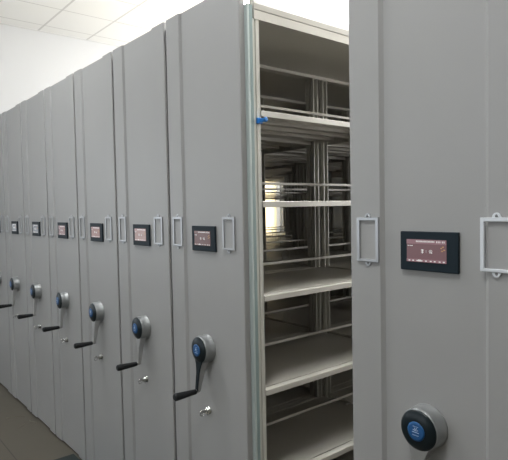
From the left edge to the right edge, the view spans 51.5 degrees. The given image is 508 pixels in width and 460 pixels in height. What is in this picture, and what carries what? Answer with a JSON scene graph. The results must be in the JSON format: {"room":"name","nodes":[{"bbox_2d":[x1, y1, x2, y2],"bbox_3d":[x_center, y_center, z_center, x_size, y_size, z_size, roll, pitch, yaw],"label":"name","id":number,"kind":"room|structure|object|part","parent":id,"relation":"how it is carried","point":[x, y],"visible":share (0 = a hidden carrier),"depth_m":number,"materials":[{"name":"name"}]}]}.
{"room":"archive storage room","nodes":[
{"label":"archive storage room","id":0,"kind":"room"},
{"bbox_2d":[0,383,81,459],"bbox_3d":[-0.212,1.559,2.135,10.200,0.100,10.130,-3,3,-39],"label":"floor","id":1,"kind":"structure","parent":0,"point":[32,440],"depth_m":3.74,"materials":[{"name":"grey tile"}]},
{"bbox_2d":[55,454,79,459],"bbox_3d":[-0.817,1.501,2.523,0.620,0.008,1.900,-3,3,-39],"label":"floor mat","id":2,"kind":"object","parent":1,"relation":"on","point":[72,456],"visible":1,"depth_m":3.39,"materials":[{"name":"black rubber"}]},
{"bbox_2d":[0,114,307,393],"bbox_3d":[-0.896,0.145,5.891,3.953,2.434,0.550,-3,3,-39],"label":"shelving unit","id":3,"kind":"object","parent":1,"relation":"on","point":[5,349],"visible":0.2,"depth_m":4.64,"materials":[{"name":"paint"}]},
{"bbox_3d":[-2.294,0.215,4.751,0.025,2.423,0.531,-3,3,-39],"label":"panel","id":4,"kind":"part","parent":3,"relation":"part of","materials":[{"name":"paint"}]},
{"bbox_3d":[0.238,-0.650,6.805,0.892,0.022,0.548,-3,3,-39],"label":"shelf","id":5,"kind":"part","parent":3,"relation":"part of","materials":[{"name":"metal"}]},
{"bbox_3d":[0.251,0.059,6.835,0.892,0.022,0.548,-3,3,-39],"label":"shelf","id":6,"kind":"part","parent":3,"relation":"part of","materials":[{"name":"metal"}]},
{"bbox_2d":[0,103,342,411],"bbox_3d":[-0.546,0.156,5.466,3.953,2.434,0.550,-3,3,-39],"label":"shelving unit","id":7,"kind":"object","parent":1,"relation":"on","point":[11,119],"visible":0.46,"depth_m":4.33,"materials":[{"name":"paint"}]},
{"bbox_3d":[-1.954,0.547,4.298,0.048,0.136,0.064,-3,-10,-39],"label":"crank arm","id":8,"kind":"part","parent":7,"relation":"part of","materials":[{"name":"silver metal"}]},
{"bbox_3d":[-1.944,0.226,4.327,0.025,2.423,0.531,-3,3,-39],"label":"panel","id":9,"kind":"part","parent":7,"relation":"part of","materials":[{"name":"paint"}]},
{"bbox_3d":[0.588,-0.639,6.381,0.892,0.022,0.548,-3,3,-39],"label":"shelf","id":10,"kind":"part","parent":7,"relation":"part of","materials":[{"name":"metal"}]},
{"bbox_3d":[0.962,0.069,6.721,0.027,2.423,0.531,-3,3,-39],"label":"panel","id":11,"kind":"part","parent":7,"relation":"part of","materials":[{"name":"paint"}]},
{"bbox_2d":[17,90,342,433],"bbox_3d":[-0.196,0.168,5.042,3.953,2.434,0.550,-3,3,-39],"label":"shelving unit","id":12,"kind":"object","parent":1,"relation":"on","point":[39,314],"visible":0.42,"depth_m":3.90,"materials":[{"name":"paint"}]},
{"bbox_3d":[-1.604,0.559,3.874,0.048,0.136,0.064,-3,-10,-39],"label":"crank arm","id":13,"kind":"part","parent":12,"relation":"part of","materials":[{"name":"silver metal"}]},
{"bbox_3d":[-1.594,0.237,3.903,0.025,2.423,0.531,-3,3,-39],"label":"panel","id":14,"kind":"part","parent":12,"relation":"part of","materials":[{"name":"paint"}]},
{"bbox_3d":[0.216,-0.589,5.363,0.892,0.022,0.548,-3,3,-39],"label":"shelf","id":15,"kind":"part","parent":12,"relation":"part of","materials":[{"name":"metal"}]},
{"bbox_3d":[0.230,0.120,5.393,0.892,0.022,0.548,-3,3,-39],"label":"shelf","id":16,"kind":"part","parent":12,"relation":"part of","materials":[{"name":"metal"}]},
{"bbox_3d":[0.227,0.064,5.389,0.930,0.092,0.008,-3,3,-39],"label":"divider rail","id":17,"kind":"part","parent":12,"relation":"part of","materials":[{"name":"metal"}]},
{"bbox_3d":[0.938,-0.628,5.957,0.892,0.022,0.548,-3,3,-39],"label":"shelf","id":18,"kind":"part","parent":12,"relation":"part of","materials":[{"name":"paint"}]},
{"bbox_2d":[42,73,342,459],"bbox_3d":[0.154,0.179,4.618,3.953,2.434,0.550,-3,3,-39],"label":"shelving unit","id":19,"kind":"object","parent":1,"relation":"on","point":[59,98],"visible":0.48,"depth_m":3.47,"materials":[{"name":"paint"}]},
{"bbox_3d":[-1.254,0.570,3.450,0.048,0.136,0.064,-3,-10,-39],"label":"crank arm","id":20,"kind":"part","parent":19,"relation":"part of","materials":[{"name":"silver metal"}]},
{"bbox_3d":[-1.244,0.248,3.479,0.025,2.423,0.531,-3,3,-39],"label":"panel","id":21,"kind":"part","parent":19,"relation":"part of","materials":[{"name":"paint"}]},
{"bbox_3d":[-0.141,0.170,4.375,0.892,0.022,0.548,-3,3,-39],"label":"shelf","id":22,"kind":"part","parent":19,"relation":"part of","materials":[{"name":"metal"}]},
{"bbox_3d":[-0.155,-0.539,4.345,0.892,0.022,0.548,-3,3,-39],"label":"shelf","id":23,"kind":"part","parent":19,"relation":"part of","materials":[{"name":"metal"}]},
{"bbox_3d":[0.566,-0.578,4.939,0.892,0.022,0.548,-3,3,-39],"label":"shelf","id":24,"kind":"part","parent":19,"relation":"part of","materials":[{"name":"metal"}]},
{"bbox_3d":[0.580,0.131,4.969,0.892,0.022,0.548,-3,3,-39],"label":"shelf","id":25,"kind":"part","parent":19,"relation":"part of","materials":[{"name":"metal"}]},
{"bbox_3d":[0.570,-0.288,4.949,0.930,0.092,0.008,-3,3,-39],"label":"divider rail","id":26,"kind":"part","parent":19,"relation":"part of","materials":[{"name":"metal"}]},
{"bbox_3d":[0.577,0.075,4.965,0.930,0.092,0.008,-3,3,-39],"label":"divider rail","id":27,"kind":"part","parent":19,"relation":"part of","materials":[{"name":"metal"}]},
{"bbox_2d":[74,52,347,459],"bbox_3d":[0.504,0.190,4.194,3.953,2.434,0.550,-3,3,-39],"label":"shelving unit","id":28,"kind":"object","parent":1,"relation":"on","point":[101,344],"visible":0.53,"depth_m":3.07,"materials":[{"name":"paint"}]},
{"bbox_3d":[-0.909,0.582,3.031,0.048,0.136,0.064,-3,-6,-39],"label":"crank arm","id":29,"kind":"part","parent":28,"relation":"part of","materials":[{"name":"silver metal"}]},
{"bbox_3d":[-0.894,0.259,3.054,0.025,2.423,0.531,-3,3,-39],"label":"panel","id":30,"kind":"part","parent":28,"relation":"part of","materials":[{"name":"paint"}]},
{"bbox_3d":[0.199,-0.238,3.931,0.930,0.092,0.008,-3,3,-39],"label":"divider rail","id":31,"kind":"part","parent":28,"relation":"part of","materials":[{"name":"metal"}]},
{"bbox_3d":[0.206,0.126,3.946,0.930,0.092,0.008,-3,3,-39],"label":"divider rail","id":32,"kind":"part","parent":28,"relation":"part of","materials":[{"name":"metal"}]},
{"bbox_3d":[0.195,-0.528,3.921,0.892,0.022,0.548,-3,3,-39],"label":"shelf","id":33,"kind":"part","parent":28,"relation":"part of","materials":[{"name":"metal"}]},
{"bbox_3d":[0.209,0.181,3.951,0.892,0.022,0.548,-3,3,-39],"label":"shelf","id":34,"kind":"part","parent":28,"relation":"part of","materials":[{"name":"metal"}]},
{"bbox_3d":[0.216,0.551,3.966,0.892,0.022,0.548,-3,3,-39],"label":"shelf","id":35,"kind":"part","parent":28,"relation":"part of","materials":[{"name":"metal"}]},
{"bbox_3d":[0.230,1.283,3.997,0.892,0.022,0.548,-3,3,-39],"label":"shelf","id":36,"kind":"part","parent":28,"relation":"part of","materials":[{"name":"metal"}]},
{"bbox_3d":[0.916,-0.567,4.515,0.892,0.022,0.548,-3,3,-39],"label":"shelf","id":37,"kind":"part","parent":28,"relation":"part of","materials":[{"name":"metal"}]},
{"bbox_3d":[0.930,0.142,4.545,0.892,0.022,0.548,-3,3,-39],"label":"shelf","id":38,"kind":"part","parent":28,"relation":"part of","materials":[{"name":"metal"}]},
{"bbox_3d":[0.937,0.512,4.560,0.892,0.022,0.548,-3,3,-39],"label":"shelf","id":39,"kind":"part","parent":28,"relation":"part of","materials":[{"name":"metal"}]},
{"bbox_2d":[113,22,352,459],"bbox_3d":[0.854,0.201,3.770,3.953,2.434,0.550,-3,3,-39],"label":"shelving unit","id":40,"kind":"object","parent":1,"relation":"on","point":[147,367],"visible":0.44,"depth_m":2.68,"materials":[{"name":"paint"}]},
{"bbox_3d":[-0.560,0.593,2.608,0.048,0.136,0.064,-3,-5,-39],"label":"crank arm","id":41,"kind":"part","parent":40,"relation":"part of","materials":[{"name":"silver metal"}]},
{"bbox_3d":[-0.545,0.270,2.630,0.025,2.423,0.531,-3,3,-39],"label":"panel","id":42,"kind":"part","parent":40,"relation":"part of","materials":[{"name":"paint"}]},
{"bbox_3d":[-0.173,-0.188,2.913,0.930,0.092,0.008,-3,3,-39],"label":"divider rail","id":43,"kind":"part","parent":40,"relation":"part of","materials":[{"name":"metal"}]},
{"bbox_3d":[-0.166,0.176,2.928,0.930,0.092,0.008,-3,3,-39],"label":"divider rail","id":44,"kind":"part","parent":40,"relation":"part of","materials":[{"name":"metal"}]},
{"bbox_3d":[-0.158,0.545,2.944,0.930,0.092,0.008,-3,3,-39],"label":"divider rail","id":45,"kind":"part","parent":40,"relation":"part of","materials":[{"name":"metal"}]},
{"bbox_3d":[-0.176,-0.478,2.903,0.892,0.022,0.548,-3,3,-39],"label":"shelf","id":46,"kind":"part","parent":40,"relation":"part of","materials":[{"name":"metal"}]},
{"bbox_3d":[-0.162,0.231,2.933,0.892,0.022,0.548,-3,3,-39],"label":"shelf","id":47,"kind":"part","parent":40,"relation":"part of","materials":[{"name":"metal"}]},
{"bbox_3d":[-0.155,0.601,2.948,0.892,0.022,0.548,-3,3,-39],"label":"shelf","id":48,"kind":"part","parent":40,"relation":"part of","materials":[{"name":"metal"}]},
{"bbox_3d":[-0.148,0.971,2.964,0.892,0.022,0.548,-3,3,-39],"label":"shelf","id":49,"kind":"part","parent":40,"relation":"part of","materials":[{"name":"metal"}]},
{"bbox_3d":[0.559,0.192,3.526,0.892,0.022,0.548,-3,3,-39],"label":"shelf","id":50,"kind":"part","parent":40,"relation":"part of","materials":[{"name":"metal"}]},
{"bbox_3d":[0.545,-0.517,3.497,0.892,0.022,0.548,-3,3,-39],"label":"shelf","id":51,"kind":"part","parent":40,"relation":"part of","materials":[{"name":"metal"}]},
{"bbox_3d":[0.566,0.562,3.542,0.892,0.022,0.548,-3,3,-39],"label":"shelf","id":52,"kind":"part","parent":40,"relation":"part of","materials":[{"name":"metal"}]},
{"bbox_3d":[0.548,-0.227,3.507,0.930,0.092,0.008,-3,3,-39],"label":"divider rail","id":53,"kind":"part","parent":40,"relation":"part of","materials":[{"name":"metal"}]},
{"bbox_3d":[0.556,0.137,3.522,0.930,0.092,0.008,-3,3,-39],"label":"divider rail","id":54,"kind":"part","parent":40,"relation":"part of","materials":[{"name":"metal"}]},
{"bbox_3d":[0.563,0.506,3.538,0.930,0.092,0.008,-3,3,-39],"label":"divider rail","id":55,"kind":"part","parent":40,"relation":"part of","materials":[{"name":"metal"}]},
{"bbox_3d":[0.573,0.932,3.558,0.892,0.022,0.548,-3,3,-39],"label":"shelf","id":56,"kind":"part","parent":40,"relation":"part of","materials":[{"name":"metal"}]},
{"bbox_3d":[0.580,1.294,3.573,0.892,0.022,0.548,-3,3,-39],"label":"shelf","id":57,"kind":"part","parent":40,"relation":"part of","materials":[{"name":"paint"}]},
{"bbox_2d":[166,0,353,459],"bbox_3d":[1.204,0.212,3.346,3.953,2.434,0.550,-3,3,-39],"label":"shelving unit","id":58,"kind":"object","parent":1,"relation":"on","point":[217,51],"visible":0.66,"depth_m":2.22,"materials":[{"name":"paint"}]},
{"bbox_3d":[-0.233,0.606,2.185,0.020,0.136,0.059,-3,3,-39],"label":"arm","id":59,"kind":"part","parent":58,"relation":"part of","materials":[{"name":"black metal"}]},
{"bbox_3d":[-0.220,0.605,2.196,0.048,0.136,0.064,-3,3,-39],"label":"crank arm","id":60,"kind":"part","parent":58,"relation":"part of","materials":[{"name":"silver metal"}]},
{"bbox_3d":[-0.195,0.281,2.206,0.025,2.423,0.531,-3,3,-39],"label":"panel","id":61,"kind":"part","parent":58,"relation":"part of","materials":[{"name":"paint"}]},
{"bbox_2d":[256,117,267,123],"bbox_3d":[0.033,-0.413,1.980,0.024,0.022,0.047,-3,3,-39],"label":"clip","id":62,"kind":"object","parent":58,"relation":"attached to","point":[265,119],"visible":1,"depth_m":1.98,"materials":[{"name":"blue plastic"}]},
{"bbox_3d":[0.174,-0.467,2.478,0.892,0.022,0.548,-3,3,-39],"label":"shelf","id":63,"kind":"part","parent":58,"relation":"part of","materials":[{"name":"metal"}]},
{"bbox_3d":[0.171,-0.523,2.474,0.930,0.092,0.008,-3,3,-39],"label":"divider rail","id":64,"kind":"part","parent":58,"relation":"part of","materials":[{"name":"metal"}]},
{"bbox_3d":[0.181,-0.121,2.493,0.892,0.022,0.548,-3,3,-39],"label":"shelf","id":65,"kind":"part","parent":58,"relation":"part of","materials":[{"name":"metal"}]},
{"bbox_3d":[0.177,-0.177,2.489,0.930,0.092,0.008,-3,3,-39],"label":"divider rail","id":66,"kind":"part","parent":58,"relation":"part of","materials":[{"name":"metal"}]},
{"bbox_3d":[0.184,0.187,2.504,0.930,0.092,0.008,-3,3,-39],"label":"divider rail","id":67,"kind":"part","parent":58,"relation":"part of","materials":[{"name":"metal"}]},
{"bbox_3d":[0.188,0.242,2.508,0.892,0.022,0.548,-3,3,-39],"label":"shelf","id":68,"kind":"part","parent":58,"relation":"part of","materials":[{"name":"metal"}]},
{"bbox_3d":[0.192,0.556,2.520,0.930,0.092,0.008,-3,3,-39],"label":"divider rail","id":69,"kind":"part","parent":58,"relation":"part of","materials":[{"name":"metal"}]},
{"bbox_3d":[0.195,0.612,2.524,0.892,0.022,0.548,-3,3,-39],"label":"shelf","id":70,"kind":"part","parent":58,"relation":"part of","materials":[{"name":"metal"}]},
{"bbox_3d":[0.199,0.926,2.535,0.930,0.092,0.008,-3,3,-39],"label":"divider rail","id":71,"kind":"part","parent":58,"relation":"part of","materials":[{"name":"metal"}]},
{"bbox_3d":[0.202,0.982,2.539,0.892,0.022,0.548,-3,3,-39],"label":"shelf","id":72,"kind":"part","parent":58,"relation":"part of","materials":[{"name":"metal"}]},
{"bbox_3d":[0.909,0.203,3.102,0.892,0.022,0.548,-3,3,-39],"label":"shelf","id":73,"kind":"part","parent":58,"relation":"part of","materials":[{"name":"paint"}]},
{"bbox_3d":[0.895,-0.506,3.072,0.892,0.022,0.548,-3,3,-39],"label":"shelf","id":74,"kind":"part","parent":58,"relation":"part of","materials":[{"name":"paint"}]},
{"bbox_3d":[0.923,0.943,3.134,0.892,0.022,0.548,-3,3,-39],"label":"shelf","id":75,"kind":"part","parent":58,"relation":"part of","materials":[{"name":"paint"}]},
{"bbox_3d":[0.916,0.573,3.118,0.892,0.022,0.548,-3,3,-39],"label":"shelf","id":76,"kind":"part","parent":58,"relation":"part of","materials":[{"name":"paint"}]},
{"bbox_3d":[0.930,1.305,3.149,0.892,0.022,0.548,-3,3,-39],"label":"shelf","id":77,"kind":"part","parent":58,"relation":"part of","materials":[{"name":"metal"}]},
{"bbox_2d":[348,0,507,459],"bbox_3d":[1.872,0.233,2.536,3.953,2.434,0.550,-3,3,-39],"label":"shelving unit","id":78,"kind":"object","parent":1,"relation":"on","point":[428,79],"visible":1,"depth_m":1.38,"materials":[{"name":"paint"}]},
{"bbox_3d":[0.442,0.634,1.395,0.048,0.136,0.064,-3,3,-39],"label":"crank arm","id":79,"kind":"part","parent":78,"relation":"part of","materials":[{"name":"silver metal"}]},
{"bbox_2d":[0,24,279,231],"bbox_3d":[-3.408,-0.479,5.883,9.800,3.780,0.200,-3,3,-39],"label":"wall","id":80,"kind":"structure","parent":0,"point":[31,61],"depth_m":6.35,"materials":[{"name":"paint"}]},
{"bbox_2d":[0,23,119,46],"bbox_3d":[-3.377,-2.361,5.722,9.800,0.008,0.012,-3,3,-39],"label":"trim","id":81,"kind":"structure","parent":80,"relation":"attached to","point":[0,23],"depth_m":6.51,"materials":[{"name":"grey"}]},
{"bbox_2d":[265,185,276,231],"bbox_3d":[-0.278,-0.451,8.291,1.686,1.399,0.079,-3,3,-39],"label":"window","id":82,"kind":"structure","parent":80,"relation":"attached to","point":[271,212],"depth_m":8.77,"materials":[{"name":"white glass"}]},
{"bbox_2d":[0,0,348,45],"bbox_3d":[-0.287,-2.317,1.972,10.200,0.100,10.130,-3,3,-39],"label":"ceiling","id":83,"kind":"structure","parent":0,"point":[113,22],"depth_m":5.89,"materials":[{"name":"tile"}]},
{"bbox_2d":[244,0,290,3],"bbox_3d":[0.029,-2.416,5.518,0.600,0.012,0.600,-3,3,-39],"label":"recessed light","id":84,"kind":"object","parent":83,"relation":"in","point":[245,1],"visible":0.02,"depth_m":5.58,"materials":[{"name":"white"}]},
{"bbox_2d":[280,182,281,231],"bbox_3d":[3.607,-0.587,5.230,0.200,3.780,10.130,-3,3,-39],"label":"wall","id":85,"kind":"structure","parent":0,"point":[280,182],"depth_m":8.92,"materials":[{"name":"paint"}]}
]}

